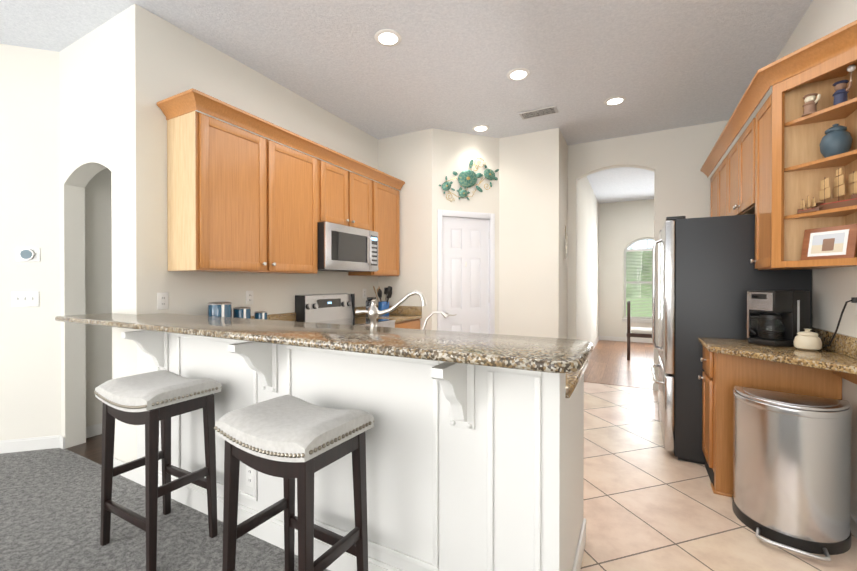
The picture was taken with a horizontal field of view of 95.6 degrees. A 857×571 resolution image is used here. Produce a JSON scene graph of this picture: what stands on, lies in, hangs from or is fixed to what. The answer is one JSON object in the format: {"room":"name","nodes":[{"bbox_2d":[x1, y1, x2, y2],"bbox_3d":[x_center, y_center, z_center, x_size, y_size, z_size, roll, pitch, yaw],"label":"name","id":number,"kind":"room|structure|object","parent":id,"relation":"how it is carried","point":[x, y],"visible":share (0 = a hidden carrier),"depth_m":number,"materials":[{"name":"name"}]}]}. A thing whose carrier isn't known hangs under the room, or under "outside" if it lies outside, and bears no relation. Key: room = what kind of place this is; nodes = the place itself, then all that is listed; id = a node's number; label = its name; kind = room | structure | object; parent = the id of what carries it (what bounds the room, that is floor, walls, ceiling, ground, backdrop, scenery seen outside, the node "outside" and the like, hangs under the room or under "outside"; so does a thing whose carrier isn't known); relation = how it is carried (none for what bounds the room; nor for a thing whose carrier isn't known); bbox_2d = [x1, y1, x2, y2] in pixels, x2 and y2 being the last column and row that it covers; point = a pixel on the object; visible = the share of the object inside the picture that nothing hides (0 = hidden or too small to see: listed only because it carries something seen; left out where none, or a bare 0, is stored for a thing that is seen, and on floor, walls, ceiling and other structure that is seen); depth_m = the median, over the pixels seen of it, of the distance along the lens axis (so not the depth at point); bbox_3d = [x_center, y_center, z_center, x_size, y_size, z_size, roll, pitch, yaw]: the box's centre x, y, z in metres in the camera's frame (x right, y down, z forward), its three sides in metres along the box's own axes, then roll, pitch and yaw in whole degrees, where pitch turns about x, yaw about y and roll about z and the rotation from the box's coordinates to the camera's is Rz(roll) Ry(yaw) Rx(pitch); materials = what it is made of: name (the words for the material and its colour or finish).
{"room":"kitchen","nodes":[
{"label":"kitchen","id":0,"kind":"room"},
{"bbox_2d":[0,44,47,440],"bbox_3d":[-4.540,-0.279,2.704,2.160,3.120,2.348,0,0,28],"label":"wall","id":1,"kind":"structure","parent":0,"point":[23,70],"depth_m":3.00,"materials":[{"name":"beige paint"}]},
{"bbox_2d":[11,291,38,306],"bbox_3d":[-3.118,0.105,3.000,0.170,0.120,0.015,0,0,-17],"label":"switch plate","id":2,"kind":"object","parent":1,"relation":"attached to","point":[24,298],"visible":1,"depth_m":3.00,"materials":[{"name":"white plastic"}]},
{"bbox_2d":[16,247,39,261],"bbox_3d":[-3.100,-0.240,3.009,0.108,0.110,0.108,0,0,28],"label":"thermostat","id":3,"kind":"object","parent":1,"relation":"attached to","point":[28,254],"visible":1,"depth_m":2.99,"materials":[{"name":"white plastic"}]},
{"bbox_2d":[0,435,58,453],"bbox_3d":[-4.442,1.234,2.586,2.280,0.095,2.237,0,0,28],"label":"baseboard","id":4,"kind":"structure","parent":1,"relation":"attached to","point":[30,444],"depth_m":3.01,"materials":[{"name":"white"}]},
{"bbox_2d":[48,51,59,435],"bbox_3d":[-2.247,-0.289,4.476,0.192,3.120,3.105,0,0,28],"label":"wall","id":5,"kind":"structure","parent":0,"point":[53,57],"depth_m":3.06,"materials":[{"name":"beige paint"}]},
{"bbox_2d":[86,423,101,437],"bbox_3d":[-2.213,1.224,4.483,0.012,0.095,2.875,0,0,28],"label":"baseboard","id":6,"kind":"structure","parent":5,"relation":"attached to","point":[93,430],"depth_m":3.29,"materials":[{"name":"white wood"}]},
{"bbox_2d":[66,434,101,464],"bbox_3d":[-1.869,1.288,4.228,0.860,0.030,3.005,0,0,28],"label":"floor","id":7,"kind":"structure","parent":0,"point":[91,448],"depth_m":3.03,"materials":[{"name":"brown wood"}]},
{"bbox_2d":[60,4,163,462],"bbox_3d":[-2.397,-0.280,2.872,1.168,3.120,0.130,0,0,28],"label":"wall","id":8,"kind":"structure","parent":0,"point":[84,164],"depth_m":2.73,"materials":[{"name":"beige paint"}]},
{"bbox_2d":[59,435,64,448],"bbox_3d":[-2.882,1.232,3.057,0.070,0.095,0.012,0,0,28],"label":"baseboard","id":9,"kind":"structure","parent":8,"relation":"attached to","point":[61,439],"depth_m":3.05,"materials":[{"name":"white wood"}]},
{"bbox_2d":[113,458,134,481],"bbox_3d":[-2.056,1.234,2.618,0.320,0.095,0.012,0,0,28],"label":"baseboard","id":10,"kind":"structure","parent":8,"relation":"attached to","point":[130,475],"depth_m":2.59,"materials":[{"name":"white"}]},
{"bbox_2d":[0,448,329,570],"bbox_3d":[-1.418,1.311,0.025,11.500,0.030,3.995,0,0,28],"label":"floor carpet","id":11,"kind":"object","parent":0,"point":[50,509],"depth_m":2.05,"materials":[{"name":"grey carpet"}]},
{"bbox_2d":[93,370,221,570],"bbox_3d":[-1.357,0.877,1.962,0.487,0.815,0.361,0,0,28],"label":"bar stool","id":12,"kind":"object","parent":11,"relation":"on","point":[150,400],"visible":1,"depth_m":1.90,"materials":[{"name":"wood"}]},
{"bbox_2d":[214,394,373,570],"bbox_3d":[-0.503,0.880,1.480,0.487,0.815,0.361,0,0,30],"label":"bar stool","id":13,"kind":"object","parent":11,"relation":"on","point":[288,439],"visible":1,"depth_m":1.42,"materials":[{"name":"fabric"}]},
{"bbox_2d":[121,329,565,570],"bbox_3d":[-0.736,0.757,1.887,2.694,1.058,0.371,0,0,28],"label":"wall bar","id":14,"kind":"object","parent":11,"relation":"on","point":[465,467],"visible":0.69,"depth_m":1.57,"materials":[{"name":"white paint"}]},
{"bbox_2d":[246,465,252,487],"bbox_3d":[-0.925,0.988,2.018,0.070,0.115,0.009,0,0,28],"label":"outlet","id":15,"kind":"object","parent":14,"relation":"attached to","point":[249,476],"visible":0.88,"depth_m":2.02,"materials":[{"name":"white plastic"}]},
{"bbox_2d":[55,313,592,372],"bbox_3d":[-0.866,0.210,1.914,3.073,0.033,0.470,0,0,28],"label":"bar","id":16,"kind":"object","parent":14,"relation":"on","point":[548,355],"visible":1,"depth_m":1.44,"materials":[{"name":"brown stone"}]},
{"bbox_2d":[160,18,383,316],"bbox_3d":[-1.371,-0.286,3.907,0.328,3.120,2.750,0,0,28],"label":"wall","id":17,"kind":"structure","parent":0,"point":[187,62],"depth_m":3.30,"materials":[{"name":"beige paint"}]},
{"bbox_2d":[157,292,167,309],"bbox_3d":[-1.832,0.106,2.682,0.008,0.116,0.070,0,0,28],"label":"electrical outlet","id":18,"kind":"object","parent":17,"relation":"attached to","point":[162,300],"depth_m":2.68,"materials":[{"name":"white plastic"}]},
{"bbox_2d":[165,92,320,273],"bbox_3d":[-1.407,-0.678,3.117,0.342,1.142,1.113,0,0,28],"label":"upper cabinet","id":19,"kind":"object","parent":17,"relation":"attached to","point":[239,200],"depth_m":2.81,"materials":[{"name":"brown wood"}]},
{"bbox_2d":[246,291,252,304],"bbox_3d":[-1.511,0.103,3.286,0.008,0.116,0.070,0,0,28],"label":"electrical outlet","id":20,"kind":"object","parent":17,"relation":"attached to","point":[249,294],"depth_m":3.28,"materials":[{"name":"white plastic"}]},
{"bbox_2d":[321,148,372,230],"bbox_3d":[-0.954,-0.917,3.970,0.342,0.673,0.821,0,0,28],"label":"upper cabinet","id":21,"kind":"object","parent":17,"relation":"attached to","point":[346,196],"depth_m":3.85,"materials":[{"name":"brown wood"}]},
{"bbox_2d":[317,222,377,271],"bbox_3d":[-0.901,-0.364,3.945,0.460,0.427,0.814,0,0,28],"label":"microwave","id":22,"kind":"object","parent":21,"relation":"attached to","point":[342,248],"visible":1,"depth_m":3.76,"materials":[{"name":"grey metal"}]},
{"bbox_2d":[348,168,400,275],"bbox_3d":[-0.629,-0.686,4.583,0.342,1.142,0.564,0,0,28],"label":"upper cabinet","id":23,"kind":"object","parent":17,"relation":"attached to","point":[386,200],"depth_m":4.50,"materials":[{"name":"brown wood"}]},
{"bbox_2d":[0,0,812,203],"bbox_3d":[0.624,-1.870,3.852,11.500,0.050,12.700,0,0,28],"label":"ceiling","id":24,"kind":"structure","parent":0,"point":[449,65],"depth_m":3.08,"materials":[{"name":"white paint"}]},
{"bbox_2d":[375,29,401,45],"bbox_3d":[-0.298,-1.833,2.868,0.191,0.011,0.199,0,0,28],"label":"recessed light","id":25,"kind":"object","parent":24,"relation":"in","point":[387,37],"depth_m":2.87,"materials":[{"name":"white glass"}]},
{"bbox_2d":[472,125,488,131],"bbox_3d":[0.616,-1.843,4.541,0.186,0.011,0.205,0,0,28],"label":"recessed light","id":26,"kind":"object","parent":24,"relation":"in","point":[478,128],"depth_m":4.56,"materials":[{"name":"white glass"}]},
{"bbox_2d":[507,68,529,80],"bbox_3d":[0.778,-1.836,3.368,0.194,0.011,0.204,0,0,28],"label":"recessed light","id":27,"kind":"object","parent":24,"relation":"in","point":[516,74],"depth_m":3.37,"materials":[{"name":"white glass"}]},
{"bbox_2d":[519,105,557,118],"bbox_3d":[1.172,-1.840,4.138,0.380,0.012,0.170,0,0,28],"label":"ceiling vent","id":28,"kind":"object","parent":24,"relation":"in","point":[539,112],"visible":1,"depth_m":4.12,"materials":[{"name":"grey metal"}]},
{"bbox_2d":[604,96,625,105],"bbox_3d":[1.851,-1.839,3.859,0.190,0.011,0.206,0,0,28],"label":"recessed light","id":29,"kind":"object","parent":24,"relation":"in","point":[615,100],"depth_m":3.86,"materials":[{"name":"white glass"}]},
{"bbox_2d":[412,136,455,329],"bbox_3d":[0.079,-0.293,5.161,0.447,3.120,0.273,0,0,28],"label":"wall","id":30,"kind":"structure","parent":0,"point":[432,160],"depth_m":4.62,"materials":[{"name":"beige paint"}]},
{"bbox_2d":[437,210,494,333],"bbox_3d":[0.449,0.186,4.775,0.771,2.167,0.142,0,0,-21],"label":"door","id":31,"kind":"structure","parent":30,"relation":"attached to","point":[465,271],"depth_m":4.76,"materials":[{"name":"white wood"}]},
{"bbox_2d":[439,158,498,201],"bbox_3d":[0.502,-1.285,4.722,0.816,0.568,0.042,0,0,-21],"label":"wall art","id":32,"kind":"object","parent":30,"relation":"attached to","point":[467,179],"visible":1,"depth_m":4.71,"materials":[{"name":"green metal"}]},
{"bbox_2d":[568,132,655,382],"bbox_3d":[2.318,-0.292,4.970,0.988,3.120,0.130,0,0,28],"label":"wall","id":33,"kind":"structure","parent":0,"point":[599,235],"depth_m":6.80,"materials":[{"name":"beige paint"}]},
{"bbox_2d":[565,226,567,258],"bbox_3d":[1.730,-0.543,4.902,0.035,0.423,0.127,0,0,28],"label":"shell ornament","id":34,"kind":"object","parent":33,"relation":"hanging from","point":[566,247],"visible":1,"depth_m":4.88,"materials":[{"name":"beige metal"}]},
{"bbox_2d":[600,336,652,342],"bbox_3d":[5.725,1.204,7.945,4.050,0.095,0.012,0,0,28],"label":"baseboard","id":35,"kind":"structure","parent":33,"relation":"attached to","point":[643,340],"depth_m":8.65,"materials":[{"name":"white wood"}]},
{"bbox_2d":[622,238,653,322],"bbox_3d":[4.772,-0.113,8.483,0.980,1.863,0.115,0,0,28],"label":"window","id":36,"kind":"structure","parent":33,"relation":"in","point":[644,244],"depth_m":8.57,"materials":[{"name":"white"}]},
{"bbox_2d":[624,250,651,317],"bbox_3d":[4.766,-0.033,8.473,0.880,1.494,0.029,0,0,28],"label":"window blinds","id":37,"kind":"object","parent":36,"relation":"attached to","point":[638,251],"visible":0.67,"depth_m":8.54,"materials":[{"name":"white plastic"}]},
{"bbox_2d":[652,382,657,390],"bbox_3d":[3.069,1.224,4.498,0.813,0.095,0.013,0,0,28],"label":"baseboard","id":38,"kind":"structure","parent":33,"relation":"attached to","point":[655,386],"depth_m":4.67,"materials":[{"name":"white wood"}]},
{"bbox_2d":[584,340,653,388],"bbox_3d":[4.732,1.275,6.083,4.120,0.034,4.235,0,0,28],"label":"floor","id":39,"kind":"structure","parent":0,"point":[609,363],"depth_m":6.20,"materials":[{"name":"laminate"}]},
{"bbox_2d":[627,301,651,360],"bbox_3d":[3.667,0.769,6.632,0.500,0.979,0.500,0,0,28],"label":"dining chair","id":40,"kind":"object","parent":39,"relation":"on","point":[642,332],"visible":0.67,"depth_m":6.51,"materials":[{"name":"brown wood"}]},
{"bbox_2d":[656,192,709,343],"bbox_3d":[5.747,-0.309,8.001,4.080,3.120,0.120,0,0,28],"label":"wall","id":41,"kind":"structure","parent":0,"point":[698,206],"depth_m":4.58,"materials":[{"name":"beige paint"}]},
{"bbox_2d":[580,382,856,570],"bbox_3d":[0.776,1.292,3.463,3.890,0.030,4.135,0,0,28],"label":"floor","id":42,"kind":"structure","parent":0,"point":[650,503],"depth_m":2.23,"materials":[{"name":"beige tile"}]},
{"bbox_2d":[295,293,395,327],"bbox_3d":[-0.778,0.682,3.886,0.737,1.185,0.752,0,0,28],"label":"range","id":43,"kind":"object","parent":42,"relation":"on","point":[338,308],"visible":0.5,"depth_m":3.93,"materials":[{"name":"silver metal"}]},
{"bbox_2d":[395,319,419,328],"bbox_3d":[-0.510,0.833,4.523,0.617,0.876,0.617,0,0,28],"label":"base cabinet","id":44,"kind":"object","parent":42,"relation":"on","point":[412,324],"depth_m":4.38,"materials":[{"name":"brown wood"}]},
{"bbox_2d":[355,305,421,322],"bbox_3d":[-0.502,0.323,4.515,0.635,0.141,0.619,0,0,28],"label":"countertop","id":45,"kind":"structure","parent":44,"relation":"on","point":[401,313],"depth_m":4.63,"materials":[{"name":"stone"}]},
{"bbox_2d":[365,297,376,316],"bbox_3d":[-0.642,0.244,4.407,0.115,0.225,0.100,0,0,18],"label":"can opener","id":46,"kind":"object","parent":45,"relation":"on","point":[368,302],"visible":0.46,"depth_m":4.38,"materials":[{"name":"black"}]},
{"bbox_2d":[373,286,391,315],"bbox_3d":[-0.518,0.182,4.614,0.245,0.348,0.238,0,0,28],"label":"utensil crock","id":47,"kind":"object","parent":45,"relation":"on","point":[383,305],"visible":0.71,"depth_m":4.56,"materials":[{"name":"blue ceramic"}]},
{"bbox_2d":[565,374,584,570],"bbox_3d":[0.374,0.848,1.828,0.598,0.876,0.617,0,0,28],"label":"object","id":48,"kind":"object","parent":42,"relation":"on","point":[575,531],"depth_m":1.66,"materials":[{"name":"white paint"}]},
{"bbox_2d":[267,312,295,317],"bbox_3d":[-1.131,0.329,3.332,0.635,0.141,0.549,0,0,28],"label":"countertop","id":49,"kind":"structure","parent":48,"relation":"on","point":[284,315],"depth_m":3.60,"materials":[{"name":"stone"}]},
{"bbox_2d":[254,311,266,319],"bbox_3d":[-1.363,0.286,3.162,0.099,0.155,0.110,0,0,-42],"label":"canister","id":50,"kind":"object","parent":49,"relation":"on","point":[260,314],"visible":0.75,"depth_m":3.12,"materials":[{"name":"blue metal"}]},
{"bbox_2d":[251,316,587,397],"bbox_3d":[-0.514,0.335,2.320,2.672,0.141,0.660,0,0,28],"label":"countertop","id":51,"kind":"structure","parent":48,"relation":"on","point":[572,379],"depth_m":1.61,"materials":[{"name":"stone"}]},
{"bbox_2d":[207,302,231,316],"bbox_3d":[-1.540,0.243,2.871,0.161,0.245,0.170,0,0,-42],"label":"canister","id":52,"kind":"object","parent":51,"relation":"on","point":[221,309],"visible":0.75,"depth_m":2.81,"materials":[{"name":"blue ceramic"}]},
{"bbox_2d":[233,306,250,318],"bbox_3d":[-1.449,0.264,3.021,0.128,0.200,0.138,0,0,-42],"label":"medium canister","id":53,"kind":"object","parent":51,"relation":"on","point":[242,312],"visible":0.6,"depth_m":2.97,"materials":[{"name":"blue metal"}]},
{"bbox_2d":[355,290,447,329],"bbox_3d":[-0.161,0.196,2.128,0.742,0.347,0.480,0,0,28],"label":"sink faucet","id":54,"kind":"object","parent":51,"relation":"on","point":[373,312],"visible":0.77,"depth_m":1.94,"materials":[{"name":"silver metal"}]},
{"bbox_2d":[651,214,811,464],"bbox_3d":[2.287,0.386,3.100,0.873,1.787,0.910,0,0,28],"label":"refrigerator","id":55,"kind":"object","parent":42,"relation":"on","point":[709,275],"visible":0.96,"depth_m":2.78,"materials":[{"name":"grey metal"}]},
{"bbox_2d":[698,346,856,496],"bbox_3d":[1.978,0.846,2.238,0.611,0.876,0.894,0,0,28],"label":"base cabinet","id":56,"kind":"object","parent":42,"relation":"on","point":[723,376],"visible":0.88,"depth_m":2.36,"materials":[{"name":"brown wood"}]},
{"bbox_2d":[698,327,856,373],"bbox_3d":[1.968,0.336,2.209,0.606,0.141,0.949,0,0,28],"label":"countertop","id":57,"kind":"structure","parent":56,"relation":"on","point":[839,354],"depth_m":2.12,"materials":[{"name":"stone"}]},
{"bbox_2d":[746,290,809,346],"bbox_3d":[2.176,0.200,2.427,0.249,0.335,0.191,0,0,-7],"label":"coffee maker","id":58,"kind":"object","parent":57,"relation":"on","point":[779,318],"visible":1,"depth_m":2.35,"materials":[{"name":"black plastic"}]},
{"bbox_2d":[793,328,821,350],"bbox_3d":[2.183,0.308,2.237,0.120,0.122,0.119,0,0,28],"label":"jar","id":59,"kind":"object","parent":57,"relation":"on","point":[806,339],"visible":1,"depth_m":2.20,"materials":[{"name":"beige ceramic"}]},
{"bbox_2d":[732,386,851,560],"bbox_3d":[1.849,0.933,1.989,0.470,0.704,0.369,0,0,40],"label":"trash can","id":60,"kind":"object","parent":42,"relation":"on","point":[791,471],"visible":1,"depth_m":1.90,"materials":[{"name":"silver metal"}]},
{"bbox_2d":[736,0,856,516],"bbox_3d":[1.593,-0.268,0.718,0.120,3.120,8.060,0,0,28],"label":"wall","id":61,"kind":"structure","parent":0,"point":[831,287],"depth_m":2.24,"materials":[{"name":"beige paint"}]},
{"bbox_2d":[708,144,723,216],"bbox_3d":[2.929,-0.903,3.681,0.296,0.698,0.948,0,0,28],"label":"upper cabinet","id":62,"kind":"object","parent":61,"relation":"attached to","point":[717,179],"depth_m":3.75,"materials":[{"name":"brown wood"}]},
{"bbox_2d":[724,108,747,215],"bbox_3d":[2.549,-0.899,2.966,0.296,0.698,0.953,0,0,28],"label":"upper cabinet","id":63,"kind":"object","parent":61,"relation":"attached to","point":[736,161],"depth_m":3.04,"materials":[{"name":"brown wood"}]},
{"bbox_2d":[748,44,855,269],"bbox_3d":[2.206,-0.673,2.338,0.311,1.143,0.481,0,0,28],"label":"upper cabinet","id":64,"kind":"object","parent":61,"relation":"attached to","point":[774,169],"depth_m":2.18,"materials":[{"name":"brown wood"}]},
{"bbox_2d":[801,93,820,116],"bbox_3d":[2.064,-0.976,2.090,0.066,0.112,0.087,0,0,-13],"label":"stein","id":65,"kind":"object","parent":64,"relation":"on","point":[811,102],"visible":0.92,"depth_m":2.08,"materials":[{"name":"brown ceramic"}]},
{"bbox_2d":[797,168,856,213],"bbox_3d":[2.086,-0.497,2.008,0.072,0.207,0.283,0,0,-13],"label":"model ship","id":66,"kind":"object","parent":64,"relation":"on","point":[838,191],"visible":1,"depth_m":2.00,"materials":[{"name":"brown"}]},
{"bbox_2d":[801,224,856,259],"bbox_3d":[2.101,-0.213,2.035,0.062,0.189,0.230,0,0,-13],"label":"framed picture","id":67,"kind":"object","parent":64,"relation":"on","point":[834,242],"visible":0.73,"depth_m":2.02,"materials":[{"name":"brown wood"}]},
{"bbox_2d":[819,124,852,157],"bbox_3d":[2.124,-0.754,2.027,0.120,0.180,0.119,0,0,28],"label":"urn","id":68,"kind":"object","parent":64,"relation":"on","point":[837,139],"visible":0.9,"depth_m":1.99,"materials":[{"name":"blue ceramic"}]},
{"bbox_2d":[832,64,855,105],"bbox_3d":[2.123,-1.013,1.984,0.066,0.188,0.098,0,0,-13],"label":"figurine","id":69,"kind":"object","parent":64,"relation":"on","point":[839,95],"visible":0.94,"depth_m":1.98,"materials":[{"name":"blue ceramic"}]},
{"bbox_2d":[822,293,856,347],"bbox_3d":[2.239,0.201,2.134,0.063,0.329,0.411,0,0,28],"label":"cord","id":70,"kind":"object","parent":61,"relation":"attached to","point":[853,300],"visible":0.92,"depth_m":2.03,"materials":[{"name":"black plastic"}]},
{"bbox_2d":[851,512,856,538],"bbox_3d":[0.952,1.251,-0.337,0.012,0.095,5.580,0,0,28],"label":"baseboard","id":71,"kind":"structure","parent":61,"relation":"attached to","point":[853,518],"depth_m":2.00,"materials":[{"name":"white"}]}
]}

